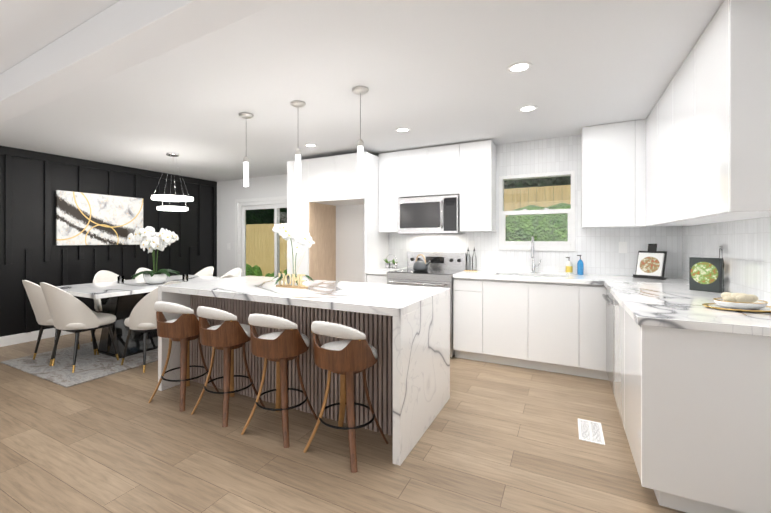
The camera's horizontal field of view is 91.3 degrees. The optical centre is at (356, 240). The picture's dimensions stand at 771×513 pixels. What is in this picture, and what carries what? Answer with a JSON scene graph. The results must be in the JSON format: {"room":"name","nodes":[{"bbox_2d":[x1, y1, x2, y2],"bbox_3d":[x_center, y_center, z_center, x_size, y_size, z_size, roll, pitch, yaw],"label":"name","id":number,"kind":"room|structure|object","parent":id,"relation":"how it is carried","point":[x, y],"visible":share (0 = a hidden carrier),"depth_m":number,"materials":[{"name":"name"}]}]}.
{"room":"open-plan kitchen","nodes":[
{"label":"open-plan kitchen","id":0,"kind":"room"},
{"bbox_2d":[0,146,216,336],"bbox_3d":[-4.768,0.074,3.745,0.178,2.410,8.470,0,0,29],"label":"wall","id":1,"kind":"structure","parent":0,"point":[31,182],"depth_m":5.18,"materials":[{"name":"black paint"}]},
{"bbox_2d":[0,328,71,346],"bbox_3d":[-4.744,1.219,3.646,0.016,0.120,8.320,0,0,29],"label":"baseboard","id":2,"kind":"structure","parent":1,"relation":"attached to","point":[21,338],"depth_m":4.72,"materials":[{"name":"white wood"}]},
{"bbox_2d":[56,190,142,244],"bbox_3d":[-3.688,-0.296,5.473,0.030,0.730,1.160,0,0,29],"label":"canvas painting","id":3,"kind":"object","parent":1,"relation":"attached to","point":[89,219],"visible":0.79,"depth_m":5.36},
{"bbox_2d":[217,174,286,276],"bbox_3d":[-1.560,0.074,6.722,2.897,2.410,0.150,0,0,29],"label":"wall","id":4,"kind":"structure","parent":0,"point":[229,192],"depth_m":7.08,"materials":[{"name":"white paint"}]},
{"bbox_2d":[235,196,286,276],"bbox_3d":[-1.406,0.261,6.606,1.920,2.035,0.124,0,0,29],"label":"sliding door","id":5,"kind":"structure","parent":4,"relation":"in","point":[276,204],"depth_m":6.86,"materials":[{"name":"white"}]},
{"bbox_2d":[0,328,686,512],"bbox_3d":[-1.729,1.329,1.972,7.513,0.100,8.920,0,0,29],"label":"floor","id":6,"kind":"structure","parent":0,"point":[498,438],"depth_m":2.25,"materials":[{"name":"brown wood"}]},
{"bbox_2d":[1,340,157,387],"bbox_3d":[-2.569,1.273,4.572,1.380,0.010,2.250,0,0,29],"label":"rug","id":7,"kind":"object","parent":6,"relation":"on","point":[89,365],"visible":0.44,"depth_m":3.83,"materials":[{"name":"grey carpet"}]},
{"bbox_2d":[22,280,98,365],"bbox_3d":[-3.177,0.832,4.013,0.515,0.869,0.617,0,0,29],"label":"dining chair","id":8,"kind":"object","parent":7,"relation":"on","point":[36,297],"visible":0.56,"depth_m":3.80,"materials":[{"name":"beige fabric"}]},
{"bbox_2d":[40,282,118,372],"bbox_3d":[-2.830,0.832,3.809,0.516,0.869,0.617,0,0,27],"label":"dining chair","id":9,"kind":"object","parent":7,"relation":"on","point":[71,313],"visible":1,"depth_m":3.63,"materials":[{"name":"beige fabric"}]},
{"bbox_2d":[91,270,124,340],"bbox_3d":[-3.092,0.832,4.822,0.617,0.869,0.515,0,0,29],"label":"dining chair","id":10,"kind":"object","parent":7,"relation":"on","point":[103,276],"visible":0.17,"depth_m":4.88,"materials":[{"name":"beige fabric"}]},
{"bbox_2d":[55,275,219,357],"bbox_3d":[-2.500,0.890,4.573,1.100,0.755,1.780,0,0,29],"label":"dining table","id":11,"kind":"object","parent":7,"relation":"on","point":[119,301],"visible":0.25,"depth_m":4.16,"materials":[{"name":"stone"}]},
{"bbox_2d":[117,276,123,282],"bbox_3d":[-2.809,0.469,4.470,0.068,0.085,0.068,0,0,29],"label":"glass","id":12,"kind":"object","parent":11,"relation":"on","point":[120,279],"visible":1,"depth_m":4.45,"materials":[{"name":"glass"}]},
{"bbox_2d":[127,226,180,283],"bbox_3d":[-2.390,0.176,4.442,0.624,0.671,0.618,0,0,29],"label":"centerpiece","id":13,"kind":"object","parent":11,"relation":"on","point":[150,237],"visible":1,"depth_m":4.33,"materials":[{"name":"white plant"}]},
{"bbox_2d":[182,274,187,281],"bbox_3d":[-2.129,0.469,4.665,0.068,0.085,0.068,0,0,29],"label":"glass","id":14,"kind":"object","parent":11,"relation":"on","point":[184,277],"visible":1,"depth_m":4.64,"materials":[{"name":"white glass"}]},
{"bbox_2d":[135,268,150,278],"bbox_3d":[-2.840,0.832,5.297,0.617,0.869,0.516,0,0,27],"label":"dining chair","id":15,"kind":"object","parent":7,"relation":"on","point":[140,276],"depth_m":5.36,"materials":[{"name":"beige fabric"}]},
{"bbox_2d":[121,281,180,372],"bbox_3d":[-2.038,0.832,3.843,0.617,0.869,0.516,0,0,33],"label":"dining chair","id":16,"kind":"object","parent":7,"relation":"on","point":[142,318],"visible":0.33,"depth_m":3.63,"materials":[{"name":"beige fabric"}]},
{"bbox_2d":[195,266,213,275],"bbox_3d":[-2.360,0.832,5.443,0.515,0.869,0.617,0,0,29],"label":"dining chair","id":17,"kind":"object","parent":7,"relation":"on","point":[207,271],"visible":0.06,"depth_m":5.66,"materials":[{"name":"beige fabric"}]},
{"bbox_2d":[218,275,232,278],"bbox_3d":[-1.744,0.832,4.454,0.617,0.869,0.516,0,0,27],"label":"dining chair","id":18,"kind":"object","parent":7,"relation":"on","point":[227,276],"visible":0.1,"depth_m":4.29,"materials":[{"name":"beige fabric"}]},
{"bbox_2d":[223,268,241,276],"bbox_3d":[-1.864,0.832,5.179,0.516,0.869,0.617,0,0,31],"label":"dining chair","id":19,"kind":"object","parent":7,"relation":"on","point":[236,272],"visible":0.17,"depth_m":5.40,"materials":[{"name":"beige fabric"}]},
{"bbox_2d":[148,301,218,411],"bbox_3d":[-1.403,0.874,3.045,0.407,0.810,0.420,0,0,25],"label":"bar stool","id":20,"kind":"object","parent":6,"relation":"on","point":[183,329],"visible":0.94,"depth_m":2.90,"materials":[{"name":"brown wood"}]},
{"bbox_2d":[191,306,264,426],"bbox_3d":[-0.971,0.874,2.817,0.407,0.810,0.420,0,0,32],"label":"bar stool","id":21,"kind":"object","parent":6,"relation":"on","point":[229,335],"visible":0.96,"depth_m":2.67,"materials":[{"name":"brown wood"}]},
{"bbox_2d":[241,314,317,447],"bbox_3d":[-0.520,0.874,2.555,0.407,0.810,0.420,0,0,27],"label":"bar stool","id":22,"kind":"object","parent":6,"relation":"on","point":[286,345],"visible":1,"depth_m":2.41,"materials":[{"name":"brown wood"}]},
{"bbox_2d":[158,276,449,465],"bbox_3d":[-0.473,0.833,3.125,2.222,0.892,1.046,0,0,29],"label":"kitchen island","id":23,"kind":"object","parent":6,"relation":"on","point":[405,329],"visible":0.75,"depth_m":2.71,"materials":[{"name":"stone"}]},
{"bbox_2d":[271,223,314,288],"bbox_3d":[-0.538,0.121,3.188,0.425,0.530,0.381,0,0,29],"label":"potted orchid","id":24,"kind":"object","parent":23,"relation":"on","point":[286,232],"visible":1,"depth_m":3.17,"materials":[{"name":"white plant"}]},
{"bbox_2d":[287,152,388,282],"bbox_3d":[-0.261,0.104,5.133,1.218,2.350,0.672,0,0,29],"label":"tall cabinet","id":25,"kind":"object","parent":6,"relation":"on","point":[333,206],"visible":0.5,"depth_m":5.02,"materials":[{"name":"white wood"}]},
{"bbox_2d":[303,321,388,472],"bbox_3d":[-0.071,0.874,2.317,0.407,0.810,0.420,0,0,34],"label":"bar stool","id":26,"kind":"object","parent":6,"relation":"on","point":[346,360],"visible":1,"depth_m":2.17,"materials":[{"name":"brown wood"}]},
{"bbox_2d":[367,272,387,283],"bbox_3d":[0.399,0.842,4.773,0.282,0.875,0.662,0,0,29],"label":"base cabinet","id":27,"kind":"object","parent":6,"relation":"on","point":[370,279],"depth_m":4.48,"materials":[{"name":"white"}]},
{"bbox_2d":[366,268,405,275],"bbox_3d":[0.396,0.383,4.767,0.285,0.040,0.686,0,0,29],"label":"countertop","id":28,"kind":"structure","parent":27,"relation":"on","point":[380,271],"depth_m":4.51,"materials":[{"name":"white stone"}]},
{"bbox_2d":[383,254,397,268],"bbox_3d":[0.429,0.272,4.838,0.205,0.182,0.126,0,0,29],"label":"plant","id":29,"kind":"object","parent":28,"relation":"on","point":[389,264],"visible":1,"depth_m":4.83,"materials":[{"name":"green plant"}]},
{"bbox_2d":[387,252,466,357],"bbox_3d":[0.832,0.717,4.472,0.756,1.125,0.767,0,0,29],"label":"electric range","id":30,"kind":"object","parent":6,"relation":"on","point":[443,267],"visible":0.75,"depth_m":4.34,"materials":[{"name":"silver metal"}]},
{"bbox_2d":[413,254,430,270],"bbox_3d":[0.787,0.265,4.510,0.234,0.198,0.184,0,0,29],"label":"kettle","id":31,"kind":"object","parent":30,"relation":"on","point":[420,265],"visible":1,"depth_m":4.46,"materials":[{"name":"grey metal"}]},
{"bbox_2d":[453,276,489,360],"bbox_3d":[1.327,0.842,4.258,0.308,0.875,0.662,0,0,29],"label":"base cabinet","id":32,"kind":"object","parent":6,"relation":"on","point":[468,295],"depth_m":3.97,"materials":[{"name":"white wood"}]},
{"bbox_2d":[454,270,688,283],"bbox_3d":[2.083,0.383,3.830,2.046,0.040,0.686,0,0,29],"label":"countertop","id":33,"kind":"structure","parent":32,"relation":"on","point":[468,275],"depth_m":3.67,"materials":[{"name":"white stone"}]},
{"bbox_2d":[464,248,477,270],"bbox_3d":[1.354,0.223,4.458,0.150,0.281,0.080,0,0,29],"label":"bottle","id":34,"kind":"object","parent":33,"relation":"on","point":[469,261],"visible":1,"depth_m":4.46,"materials":[{"name":"grey glass"}]},
{"bbox_2d":[490,272,569,303],"bbox_3d":[1.842,0.499,3.988,0.708,0.216,0.399,0,0,29],"label":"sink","id":35,"kind":"object","parent":33,"relation":"in","point":[499,289],"depth_m":3.69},
{"bbox_2d":[531,236,540,271],"bbox_3d":[1.960,0.155,4.127,0.108,0.416,0.197,0,0,29],"label":"faucet","id":36,"kind":"object","parent":33,"relation":"on","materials":[{"name":"silver metal"}]},
{"bbox_2d":[566,257,572,273],"bbox_3d":[2.272,0.272,4.029,0.064,0.182,0.064,0,0,17],"label":"soap bottle","id":37,"kind":"object","parent":33,"relation":"on","point":[569,268],"depth_m":4.01,"materials":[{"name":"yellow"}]},
{"bbox_2d":[577,255,583,274],"bbox_3d":[2.348,0.260,3.952,0.057,0.207,0.057,0,0,-4],"label":"soap bottle","id":38,"kind":"object","parent":33,"relation":"on","point":[580,267],"depth_m":3.93,"materials":[{"name":"blue plastic"}]},
{"bbox_2d":[633,244,666,279],"bbox_3d":[2.838,0.199,3.611,0.216,0.329,0.240,0,0,-31],"label":"stand","id":39,"kind":"object","parent":33,"relation":"on","point":[651,262],"visible":1,"depth_m":3.57,"materials":[{"name":"black plastic"}]},
{"bbox_2d":[482,296,529,367],"bbox_3d":[1.650,0.959,4.079,0.430,0.641,0.662,0,0,29],"label":"base cabinet","id":40,"kind":"object","parent":6,"relation":"on","point":[505,323],"depth_m":3.79,"materials":[{"name":"white wood"}]},
{"bbox_2d":[530,296,581,375],"bbox_3d":[2.025,0.959,3.870,0.429,0.641,0.662,0,0,29],"label":"base cabinet","id":41,"kind":"object","parent":6,"relation":"on","point":[555,329],"depth_m":3.57,"materials":[{"name":"white wood"}]},
{"bbox_2d":[574,284,605,378],"bbox_3d":[2.304,0.842,3.715,0.209,0.875,0.662,0,0,29],"label":"base cabinet","id":42,"kind":"object","parent":6,"relation":"on","point":[591,298],"depth_m":3.43,"materials":[{"name":"white wood"}]},
{"bbox_2d":[578,418,604,444],"bbox_3d":[1.563,1.275,2.518,0.140,0.007,0.320,0,0,29],"label":"floor vent","id":43,"kind":"object","parent":6,"relation":"in","point":[590,431],"visible":1,"depth_m":2.50,"materials":[{"name":"white metal"}]},
{"bbox_2d":[602,292,609,381],"bbox_3d":[2.382,0.842,2.957,0.665,0.875,0.633,0,0,29],"label":"base cabinet","id":44,"kind":"object","parent":6,"relation":"on","point":[605,311],"depth_m":3.32,"materials":[{"name":"white wood"}]},
{"bbox_2d":[610,296,621,419],"bbox_3d":[2.086,0.842,2.425,0.665,0.875,0.584,0,0,29],"label":"base cabinet","id":45,"kind":"object","parent":6,"relation":"on","point":[615,308],"depth_m":2.70,"materials":[{"name":"white wood"}]},
{"bbox_2d":[622,312,770,512],"bbox_3d":[1.798,0.842,1.905,0.665,0.875,0.606,0,0,29],"label":"base cabinet","id":46,"kind":"object","parent":6,"relation":"on","point":[680,367],"depth_m":1.70,"materials":[{"name":"white wood"}]},
{"bbox_2d":[602,280,770,335],"bbox_3d":[2.074,0.384,2.412,0.687,0.040,1.802,0,0,29],"label":"countertop","id":47,"kind":"structure","parent":46,"relation":"on","point":[649,305],"depth_m":1.92,"materials":[{"name":"white stone"}]},
{"bbox_2d":[689,257,722,292],"bbox_3d":[2.482,0.244,2.677,0.036,0.238,0.176,0,0,-23],"label":"cookbook","id":48,"kind":"object","parent":47,"relation":"on","point":[706,274],"visible":1,"depth_m":2.66,"materials":[{"name":"black paper"}]},
{"bbox_2d":[719,246,723,291],"bbox_3d":[2.567,0.203,2.653,0.036,0.320,0.035,0,0,29],"label":"stand","id":49,"kind":"object","parent":47,"relation":"on","point":[720,247],"visible":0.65,"depth_m":2.65,"materials":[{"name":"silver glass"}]},
{"bbox_2d":[702,292,770,312],"bbox_3d":[2.035,0.320,1.987,0.331,0.087,0.251,0,0,29],"label":"plate","id":50,"kind":"object","parent":47,"relation":"on","point":[740,302],"visible":1,"depth_m":1.95,"materials":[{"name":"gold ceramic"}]},
{"bbox_2d":[0,0,723,181],"bbox_3d":[-1.729,-1.181,1.972,7.513,0.100,8.920,0,0,29],"label":"ceiling","id":51,"kind":"structure","parent":0,"point":[431,73],"depth_m":2.66,"materials":[{"name":"white paint"}]},
{"bbox_2d":[0,0,285,123],"bbox_3d":[-1.559,-1.038,2.147,8.401,0.184,0.483,0,0,29],"label":"ceiling beam","id":52,"kind":"structure","parent":51,"relation":"attached to","point":[117,37],"depth_m":1.89,"materials":[{"name":"white paint"}]},
{"bbox_2d":[151,152,193,210],"bbox_3d":[-2.405,-0.762,4.909,0.500,0.736,0.500,0,0,29],"label":"light","id":53,"kind":"object","parent":51,"relation":"hanging from","point":[170,196],"visible":1,"depth_m":4.86,"materials":[{"name":"silver metal"}]},
{"bbox_2d":[239,112,252,186],"bbox_3d":[-0.998,-0.808,3.385,0.124,0.645,0.124,0,0,29],"label":"pendant light","id":54,"kind":"object","parent":51,"relation":"hanging from","point":[244,115],"visible":0.98,"depth_m":3.36,"materials":[{"name":"white glass"}]},
{"bbox_2d":[290,100,305,181],"bbox_3d":[-0.486,-0.808,3.101,0.124,0.645,0.124,0,0,29],"label":"pendant light","id":55,"kind":"object","parent":51,"relation":"hanging from","point":[298,104],"visible":1,"depth_m":3.08,"materials":[{"name":"white glass"}]},
{"bbox_2d":[304,144,316,146],"bbox_3d":[-0.550,-1.129,4.480,0.156,0.004,0.156,0,0,29],"label":"recessed light","id":56,"kind":"object","parent":51,"relation":"in","point":[310,145],"visible":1,"depth_m":4.48,"materials":[{"name":"white plastic"}]},
{"bbox_2d":[352,86,368,175],"bbox_3d":[0.025,-0.808,2.817,0.124,0.645,0.124,0,0,29],"label":"pendant light","id":57,"kind":"object","parent":51,"relation":"hanging from","point":[360,90],"visible":1,"depth_m":2.80,"materials":[{"name":"white glass"}]},
{"bbox_2d":[395,128,409,131],"bbox_3d":[0.468,-1.129,3.852,0.156,0.004,0.156,0,0,29],"label":"recessed light","id":58,"kind":"object","parent":51,"relation":"in","point":[402,129],"visible":1,"depth_m":3.84,"materials":[{"name":"white"}]},
{"bbox_2d":[507,62,531,72],"bbox_3d":[1.062,-1.129,2.459,0.156,0.004,0.156,0,0,29],"label":"recessed light","id":59,"kind":"object","parent":51,"relation":"in","point":[518,67],"visible":1,"depth_m":2.46,"materials":[{"name":"white"}]},
{"bbox_2d":[518,105,537,111],"bbox_3d":[1.466,-1.129,3.229,0.156,0.004,0.156,0,0,29],"label":"recessed light","id":60,"kind":"object","parent":51,"relation":"in","point":[527,108],"visible":1,"depth_m":3.22,"materials":[{"name":"white plastic"}]},
{"bbox_3d":[1.362,0.074,4.711,4.466,2.410,0.150,0,0,29],"label":"wall","id":61,"kind":"structure","parent":0,"visible":0},
{"bbox_2d":[379,151,398,231],"bbox_3d":[0.481,-0.608,4.917,0.284,1.013,0.330,0,0,29],"label":"upper cabinet","id":62,"kind":"object","parent":61,"relation":"attached to","point":[388,162],"depth_m":4.77,"materials":[{"name":"white wood"}]},
{"bbox_2d":[399,148,428,197],"bbox_3d":[0.769,-0.825,4.757,0.375,0.578,0.330,0,0,29],"label":"upper cabinet","id":63,"kind":"object","parent":61,"relation":"attached to","point":[412,163],"depth_m":4.61,"materials":[{"name":"white wood"}]},
{"bbox_2d":[427,144,458,195],"bbox_3d":[1.097,-0.825,4.575,0.375,0.578,0.330,0,0,29],"label":"upper cabinet","id":64,"kind":"object","parent":61,"relation":"attached to","point":[442,161],"depth_m":4.43,"materials":[{"name":"white wood"}]},
{"bbox_2d":[398,195,464,234],"bbox_3d":[0.906,-0.297,4.618,0.738,0.447,0.439,0,0,29],"label":"microwave","id":65,"kind":"object","parent":64,"relation":"attached to","point":[430,215],"visible":0.98,"depth_m":4.46,"materials":[{"name":"silver metal"}]},
{"bbox_2d":[459,140,495,231],"bbox_3d":[1.415,-0.608,4.399,0.354,1.013,0.330,0,0,29],"label":"upper cabinet","id":66,"kind":"object","parent":61,"relation":"attached to","point":[477,160],"depth_m":4.26,"materials":[{"name":"white wood"}]},
{"bbox_2d":[389,135,681,277],"bbox_3d":[1.791,-0.355,4.384,3.098,1.549,0.006,0,0,29],"label":"wall tile","id":67,"kind":"structure","parent":61,"relation":"attached to","point":[597,249],"depth_m":4.17,"materials":[{"name":"white tile"}]},
{"bbox_2d":[469,241,474,249],"bbox_3d":[1.400,0.064,4.593,0.072,0.116,0.006,0,0,29],"label":"electrical outlet plate","id":68,"kind":"object","parent":67,"relation":"attached to","point":[471,245],"visible":0.88,"depth_m":4.59,"materials":[{"name":"white plastic"}]},
{"bbox_2d":[619,242,626,252],"bbox_3d":[2.727,0.074,3.857,0.072,0.116,0.006,0,0,29],"label":"electrical outlet plate","id":69,"kind":"object","parent":67,"relation":"attached to","point":[622,247],"visible":1,"depth_m":3.85,"materials":[{"name":"white plastic"}]},
{"bbox_2d":[499,170,574,250],"bbox_3d":[2.040,-0.318,4.294,0.780,0.874,0.122,0,0,29],"label":"kitchen window","id":70,"kind":"structure","parent":61,"relation":"in","point":[548,245],"depth_m":4.25,"materials":[{"name":"white"}]},
{"bbox_2d":[581,121,634,227],"bbox_3d":[2.556,-0.629,3.765,0.524,0.996,0.330,0,0,29],"label":"upper cabinet","id":71,"kind":"object","parent":61,"relation":"attached to","point":[607,150],"depth_m":3.64,"materials":[{"name":"white wood"}]},
{"bbox_2d":[655,81,670,225],"bbox_3d":[2.459,-0.628,2.752,0.330,0.998,0.510,0,0,29],"label":"upper cabinet","id":72,"kind":"object","parent":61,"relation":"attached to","point":[663,105],"depth_m":2.86,"materials":[{"name":"white wood"}]},
{"bbox_2d":[635,106,701,226],"bbox_3d":[2.679,-0.628,3.226,0.407,0.998,0.532,0,0,29],"label":"upper cabinet","id":73,"kind":"object","parent":61,"relation":"attached to","point":[645,128],"depth_m":3.50,"materials":[{"name":"white wood"}]},
{"bbox_2d":[671,51,736,223],"bbox_3d":[2.212,-0.628,2.306,0.330,0.998,0.510,0,0,29],"label":"upper cabinet","id":74,"kind":"object","parent":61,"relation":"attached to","point":[681,81],"depth_m":2.44,"materials":[{"name":"white wood"}]},
{"bbox_2d":[691,0,770,219],"bbox_3d":[1.959,-0.628,1.850,0.330,0.998,0.533,0,0,29],"label":"upper cabinet","id":75,"kind":"object","parent":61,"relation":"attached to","point":[693,148],"depth_m":1.70,"materials":[{"name":"white wood"}]},
{"bbox_3d":[1.313,0.074,0.175,0.150,2.410,8.130,0,0,29],"label":"wall","id":76,"kind":"structure","parent":0,"visible":0},
{"bbox_2d":[682,217,770,305],"bbox_3d":[2.444,-0.355,2.374,0.006,1.549,2.874,0,0,29],"label":"wall tile","id":77,"kind":"structure","parent":76,"relation":"attached to","point":[745,252],"depth_m":2.44,"materials":[{"name":"white tile"}]},
{"label":"outside","id":78,"kind":"structure","parent":0,"visible":0},
{"bbox_2d":[246,176,570,276],"bbox_3d":[2.095,-3.358,11.413,28.088,9.572,11.301,0,0,29],"label":"outdoor view","id":79,"kind":"object","parent":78,"point":[515,188],"depth_m":7.41,"materials":[{"name":"green plant"}]}
]}

